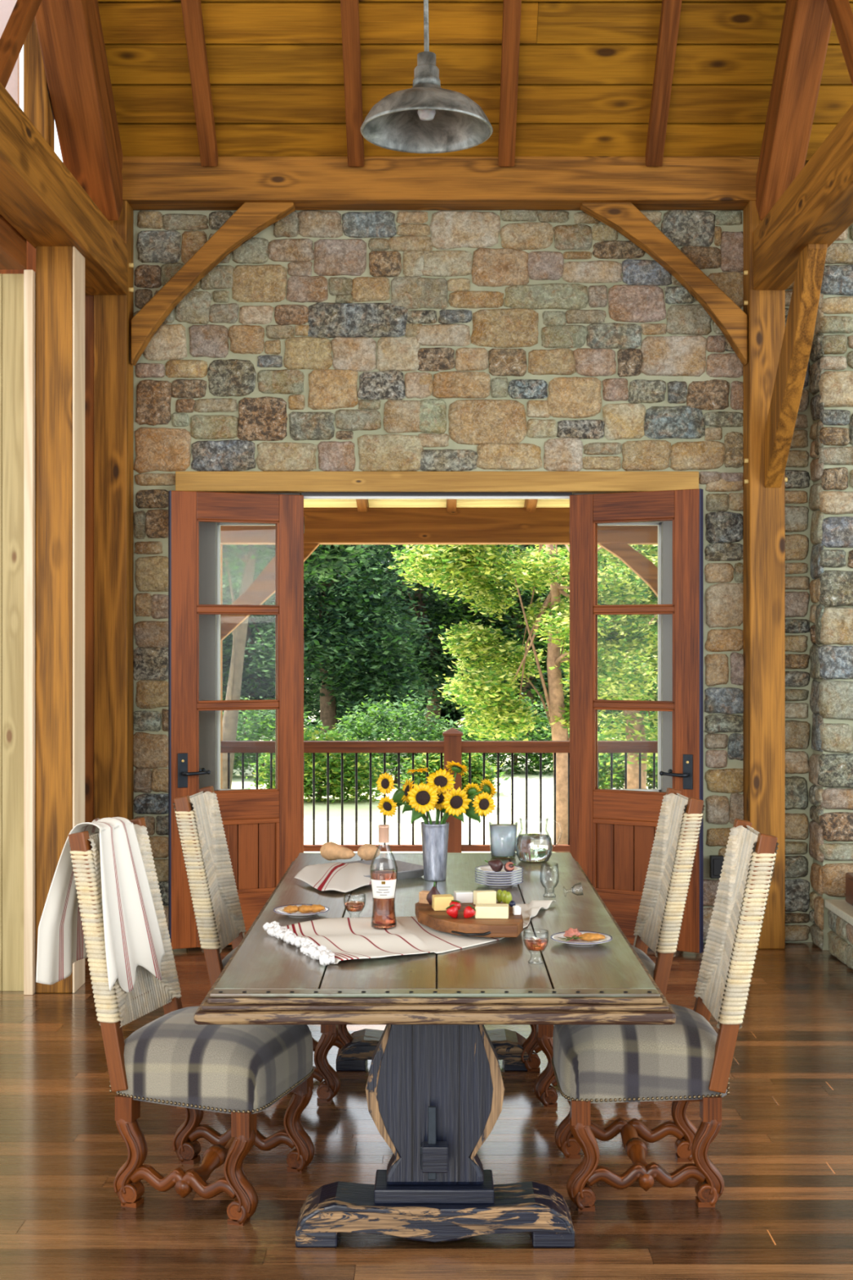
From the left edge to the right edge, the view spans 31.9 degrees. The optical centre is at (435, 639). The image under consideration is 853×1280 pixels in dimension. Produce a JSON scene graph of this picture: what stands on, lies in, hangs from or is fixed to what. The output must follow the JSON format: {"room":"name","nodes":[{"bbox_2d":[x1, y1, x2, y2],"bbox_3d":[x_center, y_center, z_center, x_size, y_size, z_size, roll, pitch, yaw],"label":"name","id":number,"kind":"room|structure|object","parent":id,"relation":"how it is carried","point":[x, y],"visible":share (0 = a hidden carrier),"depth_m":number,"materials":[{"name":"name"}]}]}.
{"room":"dining room","nodes":[
{"label":"dining room","id":0,"kind":"room"},
{"bbox_2d":[0,0,19,106],"bbox_3d":[-4.026,-3.870,7.355,3.948,4.000,0.030,0,0,0],"label":"wall","id":1,"kind":"structure","parent":0,"point":[6,6],"depth_m":7.34,"materials":[{"name":"paint"}]},
{"bbox_2d":[0,273,23,991],"bbox_3d":[-3.946,-0.035,6.945,4.108,3.330,0.030,0,0,0],"label":"wall","id":2,"kind":"structure","parent":0,"point":[11,285],"depth_m":6.93,"materials":[{"name":"beige wood"}]},
{"bbox_2d":[23,269,35,995],"bbox_3d":[-1.867,-0.035,6.905,0.042,3.330,0.110,0,0,0],"label":"trim","id":3,"kind":"structure","parent":2,"relation":"attached to","point":[29,275],"depth_m":6.85,"materials":[{"name":"brown wood"}]},
{"bbox_2d":[0,942,852,1279],"bbox_3d":[0.202,1.670,2.074,16.377,0.081,12.148,0,0,0],"label":"floor","id":4,"kind":"structure","parent":0,"point":[782,1149],"depth_m":4.64,"materials":[{"name":"brown wood"}]},
{"bbox_2d":[35,245,72,993],"bbox_3d":[-1.759,-0.095,6.979,0.168,3.450,0.183,0,0,0],"label":"timber post","id":5,"kind":"object","parent":4,"relation":"on","point":[54,264],"visible":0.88,"depth_m":6.89,"materials":[{"name":"brown wood"}]},
{"bbox_2d":[72,246,84,993],"bbox_3d":[-1.669,-0.093,6.995,0.010,3.447,0.210,0,0,0],"label":"board","id":6,"kind":"object","parent":5,"relation":"attached to","point":[78,260],"visible":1,"depth_m":6.96,"materials":[{"name":"brown wood"}]},
{"bbox_2d":[93,200,133,820],"bbox_3d":[-1.701,-0.350,7.960,0.198,3.960,0.180,0,0,0],"label":"timber post","id":7,"kind":"object","parent":4,"relation":"on","point":[113,313],"visible":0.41,"depth_m":7.87,"materials":[{"name":"brown wood"}]},
{"bbox_2d":[0,82,127,294],"bbox_3d":[-1.740,-1.950,3.435,0.240,0.265,8.870,0,0,0],"label":"tie beam","id":8,"kind":"structure","parent":7,"relation":"attached to","point":[40,197],"depth_m":6.46,"materials":[{"name":"brown wood"}]},
{"bbox_2d":[0,214,26,269],"bbox_3d":[-1.962,-1.773,3.430,0.175,0.146,6.860,0,0,0],"label":"header beam","id":9,"kind":"structure","parent":8,"relation":"attached to","point":[13,246],"depth_m":6.67,"materials":[{"name":"red wood"}]},
{"bbox_2d":[0,0,41,88],"bbox_3d":[-1.780,-2.495,6.260,0.070,0.893,0.846,0,0,0],"label":"strut","id":10,"kind":"object","parent":8,"relation":"on","point":[14,35],"visible":1,"depth_m":6.28,"materials":[{"name":"red wood"}]},
{"bbox_2d":[23,18,54,151],"bbox_3d":[-1.942,-2.676,7.325,0.115,1.188,0.150,0,0,0],"label":"timber post","id":11,"kind":"object","parent":8,"relation":"on","point":[37,107],"visible":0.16,"depth_m":7.25,"materials":[{"name":"brown wood"}]},
{"bbox_2d":[34,0,123,220],"bbox_3d":[-1.762,-4.218,5.810,0.235,4.068,4.264,0,0,0],"label":"rafter","id":12,"kind":"object","parent":8,"relation":"on","point":[67,32],"visible":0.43,"depth_m":7.30,"materials":[{"name":"red wood"}]},
{"bbox_2d":[68,817,315,1226],"bbox_3d":[-0.723,1.095,4.462,0.636,1.070,0.487,0,0,17],"label":"dining chair","id":13,"kind":"object","parent":4,"relation":"on","point":[241,1071],"visible":0.69,"depth_m":4.31,"materials":[{"name":"brown wood"}]},
{"bbox_2d":[35,817,164,992],"bbox_3d":[-0.978,0.788,4.456,0.231,0.493,0.409,0,0,17],"label":"throw blanket","id":14,"kind":"object","parent":13,"relation":"on","point":[131,931],"visible":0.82,"depth_m":4.43,"materials":[{"name":"fabric"}]},
{"bbox_2d":[116,1006,313,1114],"bbox_3d":[-0.658,1.216,4.442,0.492,0.213,0.479,0,0,17],"label":"seat cushion","id":15,"kind":"object","parent":13,"relation":"on","point":[173,1060],"depth_m":4.27,"materials":[{"name":"fabric"}]},
{"bbox_2d":[173,786,354,1102],"bbox_3d":[-0.612,1.095,5.526,0.635,1.070,0.487,0,0,6],"label":"dining chair","id":16,"kind":"object","parent":4,"relation":"on","point":[217,910],"visible":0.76,"depth_m":5.37,"materials":[{"name":"wicker"}]},
{"bbox_2d":[222,946,237,968],"bbox_3d":[-0.545,1.216,5.519,0.492,0.213,0.479,0,0,6],"label":"seat cushion","id":17,"kind":"object","parent":16,"relation":"on","point":[227,957],"depth_m":5.42,"materials":[{"name":"fabric"}]},
{"bbox_2d":[193,853,676,1247],"bbox_3d":[0.000,1.249,4.894,1.180,0.762,2.512,0,0,0],"label":"trestle table","id":18,"kind":"object","parent":4,"relation":"on","point":[435,1088],"visible":0.93,"depth_m":4.04,"materials":[{"name":"brown wood"}]},
{"bbox_2d":[273,904,328,917],"bbox_3d":[-0.423,0.860,4.721,0.177,0.019,0.177,0,0,0],"label":"plate","id":19,"kind":"object","parent":18,"relation":"on","point":[278,909],"visible":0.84,"depth_m":4.71,"materials":[{"name":"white ceramic"}]},
{"bbox_2d":[293,862,377,892],"bbox_3d":[-0.359,0.842,5.325,0.307,0.043,0.459,0,0,0],"label":"cloth","id":20,"kind":"object","parent":18,"relation":"on","point":[335,876],"visible":0.94,"depth_m":5.30,"materials":[{"name":"fabric"}]},
{"bbox_2d":[342,857,423,879],"bbox_3d":[-0.223,0.853,5.503,0.313,0.037,0.313,0,0,-38],"label":"tray","id":21,"kind":"object","parent":18,"relation":"on","point":[405,870],"visible":0.42,"depth_m":5.59,"materials":[{"name":"grey metal"}]},
{"bbox_2d":[320,841,355,860],"bbox_3d":[-0.374,0.808,5.679,0.071,0.070,0.182,0,0,-38],"label":"bread loaf","id":22,"kind":"object","parent":21,"relation":"on","point":[331,851],"visible":1,"depth_m":5.67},
{"bbox_2d":[357,844,380,860],"bbox_3d":[-0.250,0.797,5.617,0.087,0.063,0.074,0,0,0],"label":"bread roll","id":23,"kind":"object","parent":21,"relation":"on","point":[366,851],"visible":0.98,"depth_m":5.59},
{"bbox_2d":[262,900,555,965],"bbox_3d":[0.037,0.855,4.464,1.063,0.044,0.583,0,0,-29],"label":"table runner","id":24,"kind":"object","parent":18,"relation":"on","point":[328,940],"visible":0.73,"depth_m":4.30,"materials":[{"name":"fabric"}]},
{"bbox_2d":[369,824,397,928],"bbox_3d":[-0.154,0.710,4.489,0.084,0.307,0.084,0,0,25],"label":"wine bottle","id":25,"kind":"object","parent":24,"relation":"on","point":[384,882],"visible":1,"depth_m":4.46,"materials":[{"name":"clear glass"}]},
{"bbox_2d":[415,902,523,937],"bbox_3d":[0.100,0.838,4.528,0.324,0.036,0.503,0,0,0],"label":"cutting board","id":26,"kind":"object","parent":24,"relation":"on","point":[512,926],"visible":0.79,"depth_m":4.35,"materials":[{"name":"brown wood"}]},
{"bbox_2d":[431,893,453,911],"bbox_3d":[0.024,0.798,4.541,0.060,0.042,0.050,0,0,-8],"label":"cheese piece","id":27,"kind":"object","parent":26,"relation":"on","point":[439,902],"visible":0.77,"depth_m":4.52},
{"bbox_2d":[473,889,496,904],"bbox_3d":[0.154,0.798,4.626,0.065,0.042,0.034,0,0,-18],"label":"cheese piece","id":28,"kind":"object","parent":26,"relation":"on","point":[479,896],"visible":0.76,"depth_m":4.61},
{"bbox_2d":[475,903,508,919],"bbox_3d":[0.168,0.801,4.413,0.098,0.036,0.055,0,0,4],"label":"cheese piece","id":29,"kind":"object","parent":26,"relation":"on","point":[493,911],"visible":1,"depth_m":4.39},
{"bbox_2d":[420,821,448,881],"bbox_3d":[0.000,0.766,5.420,0.104,0.207,0.104,0,0,0],"label":"flower vase","id":30,"kind":"object","parent":18,"relation":"on","point":[434,837],"visible":1,"depth_m":5.38,"materials":[{"name":"metal"}]},
{"bbox_2d":[375,772,405,806],"bbox_3d":[-0.112,0.658,5.391,0.206,0.364,0.080,0,0,0],"label":"sunflower","id":31,"kind":"object","parent":30,"relation":"in","point":[385,784],"visible":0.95,"depth_m":5.39,"materials":[{"name":"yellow plant"}]},
{"bbox_2d":[377,795,426,823],"bbox_3d":[-0.103,0.698,5.379,0.209,0.285,0.064,0,0,-15],"label":"sunflower","id":32,"kind":"object","parent":30,"relation":"in","point":[387,806],"visible":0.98,"depth_m":5.36,"materials":[{"name":"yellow plant"}]},
{"bbox_2d":[407,782,439,824],"bbox_3d":[-0.042,0.675,5.375,0.116,0.333,0.122,0,0,0],"label":"sunflower","id":33,"kind":"object","parent":30,"relation":"in","point":[423,797],"visible":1,"depth_m":5.33,"materials":[{"name":"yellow plant"}]},
{"bbox_2d":[426,768,455,824],"bbox_3d":[0.021,0.653,5.423,0.109,0.373,0.082,0,0,0],"label":"sunflower","id":34,"kind":"object","parent":30,"relation":"in","point":[442,778],"visible":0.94,"depth_m":5.42,"materials":[{"name":"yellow plant"}]},
{"bbox_2d":[440,786,471,824],"bbox_3d":[0.050,0.682,5.349,0.159,0.316,0.083,0,0,18],"label":"sunflower","id":35,"kind":"object","parent":30,"relation":"in","point":[455,803],"visible":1,"depth_m":5.34,"materials":[{"name":"yellow plant"}]},
{"bbox_2d":[447,782,481,822],"bbox_3d":[0.076,0.678,5.411,0.190,0.326,0.057,0,0,0],"label":"sunflower","id":36,"kind":"object","parent":30,"relation":"in","point":[470,789],"visible":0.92,"depth_m":5.40,"materials":[{"name":"green plant"}]},
{"bbox_2d":[443,791,495,823],"bbox_3d":[0.109,0.692,5.376,0.214,0.298,0.069,0,0,12],"label":"sunflower","id":37,"kind":"object","parent":30,"relation":"in","point":[484,804],"visible":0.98,"depth_m":5.36,"materials":[{"name":"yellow plant"}]},
{"bbox_2d":[475,880,523,888],"bbox_3d":[0.226,0.860,5.280,0.171,0.019,0.171,0,0,0],"label":"plate","id":38,"kind":"object","parent":18,"relation":"on","point":[495,886],"visible":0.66,"depth_m":5.23,"materials":[{"name":"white ceramic"}]},
{"bbox_2d":[475,877,523,884],"bbox_3d":[0.226,0.852,5.280,0.171,0.019,0.171,0,0,0],"label":"plate","id":39,"kind":"object","parent":38,"relation":"on","point":[476,878],"visible":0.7,"depth_m":5.22,"materials":[{"name":"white ceramic"}]},
{"bbox_2d":[475,875,523,881],"bbox_3d":[0.226,0.843,5.280,0.171,0.019,0.171,0,0,0],"label":"plate","id":40,"kind":"object","parent":39,"relation":"on","point":[476,876],"visible":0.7,"depth_m":5.22,"materials":[{"name":"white ceramic"}]},
{"bbox_2d":[475,872,523,879],"bbox_3d":[0.226,0.834,5.280,0.171,0.019,0.171,0,0,0],"label":"plate","id":41,"kind":"object","parent":40,"relation":"on","point":[476,873],"visible":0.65,"depth_m":5.22,"materials":[{"name":"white ceramic"}]},
{"bbox_2d":[475,870,523,876],"bbox_3d":[0.226,0.825,5.280,0.171,0.019,0.171,0,0,0],"label":"plate","id":42,"kind":"object","parent":41,"relation":"on","point":[476,871],"visible":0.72,"depth_m":5.22,"materials":[{"name":"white ceramic"}]},
{"bbox_2d":[475,864,523,874],"bbox_3d":[0.226,0.816,5.280,0.171,0.019,0.171,0,0,0],"label":"plate","id":43,"kind":"object","parent":42,"relation":"on","point":[487,869],"visible":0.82,"depth_m":5.29,"materials":[{"name":"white ceramic"}]},
{"bbox_2d":[488,821,517,858],"bbox_3d":[0.273,0.799,5.971,0.116,0.142,0.116,0,0,0],"label":"tumbler","id":44,"kind":"object","parent":18,"relation":"on","point":[503,836],"visible":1,"depth_m":5.93,"materials":[{"name":"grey glass"}]},
{"bbox_2d":[523,928,548,963],"bbox_3d":[0.272,0.827,4.024,0.069,0.086,0.069,0,0,0],"label":"wine glass","id":45,"kind":"object","parent":18,"relation":"on","point":[533,944],"visible":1,"depth_m":4.00,"materials":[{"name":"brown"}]},
{"bbox_2d":[515,816,559,863],"bbox_3d":[0.393,0.784,5.860,0.161,0.172,0.148,0,0,-40],"label":"glass vase","id":46,"kind":"object","parent":18,"relation":"on","point":[534,848],"visible":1,"depth_m":5.80,"materials":[{"name":"clear glass"}]},
{"bbox_2d":[551,930,613,946],"bbox_3d":[0.420,0.860,4.279,0.177,0.019,0.177,0,0,0],"label":"plate","id":47,"kind":"object","parent":18,"relation":"on","point":[580,943],"visible":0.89,"depth_m":4.27,"materials":[{"name":"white ceramic"}]},
{"bbox_2d":[520,787,705,1107],"bbox_3d":[0.632,1.095,5.464,0.636,1.070,0.487,0,0,-4],"label":"dining chair","id":48,"kind":"object","parent":4,"relation":"on","point":[660,917],"visible":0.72,"depth_m":5.30,"materials":[{"name":"wicker"}]},
{"bbox_2d":[631,945,655,978],"bbox_3d":[0.565,1.216,5.459,0.492,0.213,0.479,0,0,-4],"label":"seat cushion","id":49,"kind":"object","parent":48,"relation":"on","point":[641,950],"depth_m":5.38,"materials":[{"name":"fabric"}]},
{"bbox_2d":[551,818,778,1211],"bbox_3d":[0.679,1.095,4.500,0.636,1.070,0.487,0,0,0],"label":"dining chair","id":50,"kind":"object","parent":4,"relation":"on","point":[682,1062],"visible":0.99,"depth_m":4.30,"materials":[{"name":"fabric"}]},
{"bbox_2d":[552,1004,727,1102],"bbox_3d":[0.612,1.216,4.500,0.492,0.213,0.479,0,0,0],"label":"seat cushion","id":51,"kind":"object","parent":50,"relation":"on","point":[686,1060],"depth_m":4.29,"materials":[{"name":"fabric"}]},
{"bbox_2d":[743,200,787,948],"bbox_3d":[1.755,-0.350,7.960,0.226,3.960,0.180,0,0,0],"label":"timber post","id":52,"kind":"object","parent":4,"relation":"on","point":[764,508],"visible":0.72,"depth_m":7.87,"materials":[{"name":"brown wood"}]},
{"bbox_2d":[121,155,759,210],"bbox_3d":[-0.005,-2.432,7.955,3.430,0.233,0.190,0,0,0],"label":"cross beam","id":53,"kind":"structure","parent":52,"relation":"on","point":[149,183],"depth_m":7.86,"materials":[{"name":"brown wood"}]},
{"bbox_2d":[130,202,295,365],"bbox_3d":[-1.179,-1.894,7.950,0.862,0.854,0.100,0,0,0],"label":"brace","id":54,"kind":"object","parent":53,"relation":"attached to","point":[250,219],"visible":1,"depth_m":7.90,"materials":[{"name":"brown wood"}]},
{"bbox_2d":[580,202,747,365],"bbox_3d":[1.217,-1.894,7.950,0.876,0.854,0.100,0,0,0],"label":"brace","id":55,"kind":"object","parent":53,"relation":"attached to","point":[625,218],"visible":1,"depth_m":7.90,"materials":[{"name":"brown wood"}]},
{"bbox_2d":[764,243,827,488],"bbox_3d":[1.780,-1.324,7.405,0.090,1.043,0.930,0,0,0],"label":"knee brace","id":56,"kind":"object","parent":52,"relation":"attached to","point":[798,335],"visible":1,"depth_m":7.34,"materials":[{"name":"brown wood"}]},
{"bbox_2d":[753,104,852,289],"bbox_3d":[1.764,-1.999,3.435,0.172,0.312,8.870,0,0,0],"label":"tie beam","id":57,"kind":"structure","parent":52,"relation":"attached to","point":[816,206],"depth_m":6.78,"materials":[{"name":"brown wood"}]},
{"bbox_2d":[755,0,832,220],"bbox_3d":[1.780,-4.218,5.810,0.180,4.068,4.264,0,0,0],"label":"rafter","id":58,"kind":"object","parent":57,"relation":"on","point":[806,26],"visible":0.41,"depth_m":7.31,"materials":[{"name":"red wood"}]},
{"bbox_2d":[826,0,852,85],"bbox_3d":[1.830,-2.620,6.565,0.070,0.978,0.780,0,0,0],"label":"strut","id":59,"kind":"object","parent":57,"relation":"on","point":[842,14],"visible":1,"depth_m":6.61,"materials":[{"name":"red wood"}]},
{"bbox_2d":[808,222,852,950],"bbox_3d":[4.001,-0.413,8.050,3.998,4.085,0.500,0,0,0],"label":"stone fireplace","id":60,"kind":"object","parent":4,"relation":"on","point":[831,371],"visible":0.82,"depth_m":7.82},
{"bbox_2d":[825,899,852,968],"bbox_3d":[3.267,1.494,7.006,2.466,0.278,1.612,0,0,0],"label":"hearth","id":61,"kind":"object","parent":4,"relation":"on","point":[840,913],"visible":1,"depth_m":7.53,"materials":[{"name":"stone"}]},
{"bbox_2d":[845,872,852,905],"bbox_3d":[2.356,1.276,7.360,0.488,0.153,0.720,0,0,0],"label":"wooden box","id":62,"kind":"object","parent":61,"relation":"on","point":[849,876],"visible":1,"depth_m":7.63,"materials":[{"name":"brown wood"}]},
{"bbox_2d":[133,209,813,942],"bbox_3d":[0.119,-0.420,8.157,3.839,4.100,0.287,0,0,0],"label":"wall","id":63,"kind":"structure","parent":0,"point":[504,340],"depth_m":8.04,"materials":[{"name":"stone"}]},
{"bbox_2d":[0,240,93,822],"bbox_3d":[-3.901,-0.320,7.965,4.198,3.900,0.170,0,0,0],"label":"trim","id":64,"kind":"structure","parent":63,"relation":"attached to","point":[31,251],"depth_m":7.88,"materials":[{"name":"red wood"}]},
{"bbox_2d":[168,490,304,949],"bbox_3d":[-1.046,0.416,7.915,0.728,2.388,0.178,0,0,-21],"label":"door","id":65,"kind":"structure","parent":63,"relation":"in","point":[264,828],"depth_m":7.90,"materials":[{"name":"brown wood"}]},
{"bbox_2d":[199,493,301,790],"bbox_3d":[-1.035,0.410,8.190,0.610,2.440,0.180,0,0,0],"label":"door frame","id":66,"kind":"structure","parent":63,"relation":"in","point":[209,532],"depth_m":8.10,"materials":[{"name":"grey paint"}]},
{"bbox_2d":[301,492,572,496],"bbox_3d":[0.010,-0.800,8.135,1.460,0.040,0.170,0,0,0],"label":"trim","id":67,"kind":"structure","parent":63,"relation":"attached to","point":[304,494],"depth_m":8.05,"materials":[{"name":"wood"}]},
{"bbox_2d":[303,496,569,498],"bbox_3d":[0.010,-0.772,8.100,1.460,0.013,0.040,0,0,0],"label":"trim","id":68,"kind":"structure","parent":63,"relation":"attached to","point":[304,497],"depth_m":8.08,"materials":[{"name":"white paint"}]},
{"bbox_2d":[175,471,698,493],"bbox_3d":[0.011,-0.850,8.145,2.804,0.107,0.310,0,0,0],"label":"trim","id":69,"kind":"structure","parent":63,"relation":"attached to","point":[233,482],"depth_m":7.99,"materials":[{"name":"brown wood"}]},
{"bbox_2d":[572,493,672,791],"bbox_3d":[1.045,0.410,8.190,0.590,2.440,0.180,0,0,0],"label":"door frame","id":70,"kind":"structure","parent":63,"relation":"in","point":[664,528],"depth_m":8.10,"materials":[{"name":"grey paint"}]},
{"bbox_2d":[569,488,703,953],"bbox_3d":[1.050,0.416,7.868,0.738,2.388,0.178,0,0,28],"label":"door","id":71,"kind":"structure","parent":63,"relation":"in","point":[612,832],"depth_m":7.87,"materials":[{"name":"brown wood"}]},
{"bbox_2d":[710,855,724,878],"bbox_3d":[1.510,1.215,8.000,0.070,0.120,0.040,0,0,0],"label":"outlet box","id":72,"kind":"object","parent":63,"relation":"attached to","point":[716,861],"visible":0.77,"depth_m":7.99,"materials":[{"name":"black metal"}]},
{"bbox_2d":[97,0,852,165],"bbox_3d":[0.000,-4.644,3.397,12.000,4.475,9.228,0,0,0],"label":"ceiling","id":73,"kind":"structure","parent":0,"point":[586,68],"depth_m":7.53,"materials":[{"name":"brown wood"}]},
{"bbox_2d":[91,0,122,172],"bbox_3d":[-1.710,-4.516,5.735,0.130,4.168,4.375,0,0,0],"label":"rafter","id":74,"kind":"object","parent":73,"relation":"attached to","point":[99,28],"visible":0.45,"depth_m":7.51,"materials":[{"name":"red wood"}]},
{"bbox_2d":[180,0,217,166],"bbox_3d":[-1.185,-4.546,5.735,0.085,4.124,4.334,0,0,0],"label":"rafter","id":75,"kind":"object","parent":73,"relation":"attached to","point":[192,14],"visible":1,"depth_m":7.50,"materials":[{"name":"red wood"}]},
{"bbox_2d":[340,0,364,166],"bbox_3d":[-0.415,-4.546,5.735,0.085,4.124,4.334,0,0,0],"label":"rafter","id":76,"kind":"object","parent":73,"relation":"attached to","point":[349,9],"visible":1,"depth_m":7.49,"materials":[{"name":"red wood"}]},
{"bbox_2d":[360,0,493,153],"bbox_3d":[-0.027,-3.432,4.800,0.426,3.600,0.426,0,0,0],"label":"pendant lamp","id":77,"kind":"object","parent":73,"relation":"hanging from","point":[425,117],"visible":1,"depth_m":4.87,"materials":[{"name":"metal"}]},
{"bbox_2d":[413,51,440,86],"bbox_3d":[-0.027,-1.829,4.800,0.090,0.110,0.090,0,0,0],"label":"socket","id":78,"kind":"object","parent":77,"relation":"attached to","point":[426,73],"depth_m":4.77,"materials":[{"name":"metal"}]},
{"bbox_2d":[497,0,521,166],"bbox_3d":[0.375,-4.546,5.735,0.085,4.124,4.334,0,0,0],"label":"rafter","id":79,"kind":"object","parent":73,"relation":"attached to","point":[511,27],"visible":1,"depth_m":7.49,"materials":[{"name":"red wood"}]},
{"bbox_2d":[644,0,682,166],"bbox_3d":[1.150,-4.546,5.735,0.085,4.124,4.334,0,0,0],"label":"rafter","id":80,"kind":"object","parent":73,"relation":"attached to","point":[670,9],"visible":1,"depth_m":7.50,"materials":[{"name":"red wood"}]},
{"label":"outside","id":81,"kind":"structure","parent":0,"visible":0},
{"bbox_2d":[231,699,656,853],"bbox_3d":[0.000,2.180,45.200,90.000,0.347,68.000,0,0,0],"label":"ground","id":82,"kind":"structure","parent":81,"point":[519,780],"depth_m":18.78,"materials":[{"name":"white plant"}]},
{"bbox_2d":[222,695,328,777],"bbox_3d":[-2.750,1.637,23.976,2.482,1.484,1.575,0,0,6],"label":"shrub","id":83,"kind":"object","parent":82,"relation":"on","point":[255,731],"visible":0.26,"depth_m":23.80,"materials":[{"name":"green plant"}]},
{"bbox_2d":[222,553,337,740],"bbox_3d":[-4.049,-0.199,29.281,4.350,4.783,3.346,0,0,-13],"label":"tree","id":84,"kind":"object","parent":82,"relation":"on","point":[253,686],"visible":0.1,"depth_m":28.84,"materials":[{"name":"green plant"}]},
{"bbox_2d":[222,544,375,788],"bbox_3d":[-2.615,0.003,20.505,3.726,4.556,2.536,0,0,-9],"label":"leaning tree","id":85,"kind":"object","parent":82,"relation":"on","point":[324,557],"visible":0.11,"depth_m":20.42,"materials":[{"name":"green plant"}]},
{"bbox_2d":[244,721,400,804],"bbox_3d":[-1.569,1.748,20.484,2.140,1.241,1.377,0,0,11],"label":"shrub","id":86,"kind":"object","parent":82,"relation":"on","point":[335,768],"visible":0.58,"depth_m":20.30,"materials":[{"name":"green plant"}]},
{"bbox_2d":[222,544,438,753],"bbox_3d":[-2.045,-0.179,26.895,4.093,4.764,3.462,0,0,-10],"label":"tree","id":87,"kind":"object","parent":82,"relation":"on","point":[349,655],"visible":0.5,"depth_m":26.25,"materials":[{"name":"green plant"}]},
{"bbox_2d":[303,550,464,728],"bbox_3d":[-2.006,-0.237,35.036,6.755,6.521,4.366,0,0,5],"label":"tree","id":88,"kind":"object","parent":82,"relation":"on","point":[449,707],"visible":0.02,"depth_m":34.62,"materials":[{"name":"green plant"}]},
{"bbox_2d":[324,689,477,783],"bbox_3d":[-0.539,1.556,23.012,2.554,1.556,1.710,0,0,-6],"label":"shrub","id":89,"kind":"object","parent":82,"relation":"on","point":[429,735],"visible":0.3,"depth_m":22.86,"materials":[{"name":"green plant"}]},
{"bbox_2d":[330,544,528,739],"bbox_3d":[-0.058,-0.394,30.862,4.598,5.044,3.565,0,0,0],"label":"tree","id":90,"kind":"object","parent":82,"relation":"on","point":[437,664],"visible":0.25,"depth_m":30.46,"materials":[{"name":"green plant"}]},
{"bbox_2d":[394,737,509,793],"bbox_3d":[0.244,1.885,21.488,1.724,0.962,1.239,0,0,0],"label":"shrub","id":91,"kind":"object","parent":82,"relation":"on","point":[477,765],"visible":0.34,"depth_m":21.34,"materials":[{"name":"green plant"}]},
{"bbox_2d":[400,544,615,740],"bbox_3d":[1.772,-0.278,29.816,5.094,4.869,3.640,0,0,12],"label":"tree","id":92,"kind":"object","parent":82,"relation":"on","point":[526,690],"visible":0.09,"depth_m":29.87,"materials":[{"name":"green plant"}]},
{"bbox_2d":[451,689,569,775],"bbox_3d":[1.303,1.590,24.543,2.534,1.545,1.610,0,0,4],"label":"shrub","id":93,"kind":"object","parent":82,"relation":"on","point":[543,734],"visible":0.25,"depth_m":24.34,"materials":[{"name":"green plant"}]},
{"bbox_2d":[381,544,657,853],"bbox_3d":[1.811,0.344,15.330,4.773,3.820,2.734,0,0,3],"label":"birch tree","id":94,"kind":"object","parent":82,"relation":"on","point":[497,717],"visible":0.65,"depth_m":15.37,"materials":[{"name":"green plant"}]},
{"bbox_2d":[399,544,653,732],"bbox_3d":[2.196,-0.235,35.212,7.100,6.498,4.505,0,0,-3],"label":"tree","id":95,"kind":"object","parent":82,"relation":"on","point":[458,717],"visible":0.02,"depth_m":34.74,"materials":[{"name":"green plant"}]},
{"bbox_2d":[490,544,657,738],"bbox_3d":[3.454,-0.290,29.247,4.014,4.972,3.813,0,0,-32],"label":"tree","id":96,"kind":"object","parent":82,"relation":"on","point":[544,645],"visible":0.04,"depth_m":28.99,"materials":[{"name":"green plant"}]},
{"bbox_2d":[526,544,657,788],"bbox_3d":[2.553,0.349,16.986,3.136,3.836,1.996,0,0,0],"label":"birch tree","id":97,"kind":"object","parent":82,"relation":"on","point":[634,726],"visible":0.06,"depth_m":16.89,"materials":[{"name":"green plant"}]},
{"bbox_2d":[597,716,657,788],"bbox_3d":[2.934,1.675,20.990,2.232,1.218,1.528,0,0,0],"label":"shrub","id":98,"kind":"object","parent":82,"relation":"on","point":[604,764],"visible":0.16,"depth_m":20.81,"materials":[{"name":"green plant"}]},
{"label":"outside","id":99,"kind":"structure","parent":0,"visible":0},
{"bbox_3d":[0.000,1.670,9.918,10.000,0.040,3.215,0,0,0],"label":"porch deck","id":100,"kind":"object","parent":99,"visible":0},
{"bbox_2d":[220,543,222,788],"bbox_3d":[-1.670,0.490,11.010,0.180,2.400,0.180,0,0,0],"label":"porch post","id":101,"kind":"object","parent":100,"relation":"on","point":[220,544],"visible":0.1,"depth_m":11.04,"materials":[{"name":"brown wood"}]},
{"bbox_2d":[220,542,319,641],"bbox_3d":[-1.211,-0.357,11.000,0.773,0.763,0.100,0,0,0],"label":"brace","id":102,"kind":"object","parent":101,"relation":"attached to","point":[263,587],"visible":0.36,"depth_m":10.95,"materials":[{"name":"brown wood"}]},
{"bbox_2d":[220,507,657,544],"bbox_3d":[0.000,-0.840,11.020,9.000,0.260,0.200,0,0,0],"label":"beam","id":103,"kind":"structure","parent":101,"relation":"on","point":[322,526],"depth_m":10.92,"materials":[{"name":"brown wood"}]},
{"bbox_2d":[220,727,657,853],"bbox_3d":[0.095,1.167,11.000,3.350,1.045,0.148,0,0,0],"label":"porch railing","id":104,"kind":"object","parent":100,"relation":"on","point":[452,746],"visible":0.43,"depth_m":10.98,"materials":[{"name":"brown wood"}]},
{"bbox_3d":[1.860,0.490,11.010,0.180,2.400,0.180,0,0,0],"label":"porch post","id":105,"kind":"object","parent":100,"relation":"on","visible":0},
{"bbox_2d":[597,542,657,596],"bbox_3d":[1.478,-0.455,11.000,0.584,0.568,0.100,0,0,0],"label":"brace","id":106,"kind":"object","parent":105,"relation":"attached to","point":[639,564],"visible":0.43,"depth_m":10.95,"materials":[{"name":"brown wood"}]},
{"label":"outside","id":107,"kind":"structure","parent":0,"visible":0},
{"bbox_2d":[303,498,569,507],"bbox_3d":[0.000,-1.330,9.990,10.000,0.829,3.379,0,0,0],"label":"ceiling","id":108,"kind":"structure","parent":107,"point":[308,503],"depth_m":11.21,"materials":[{"name":"brown wood"}]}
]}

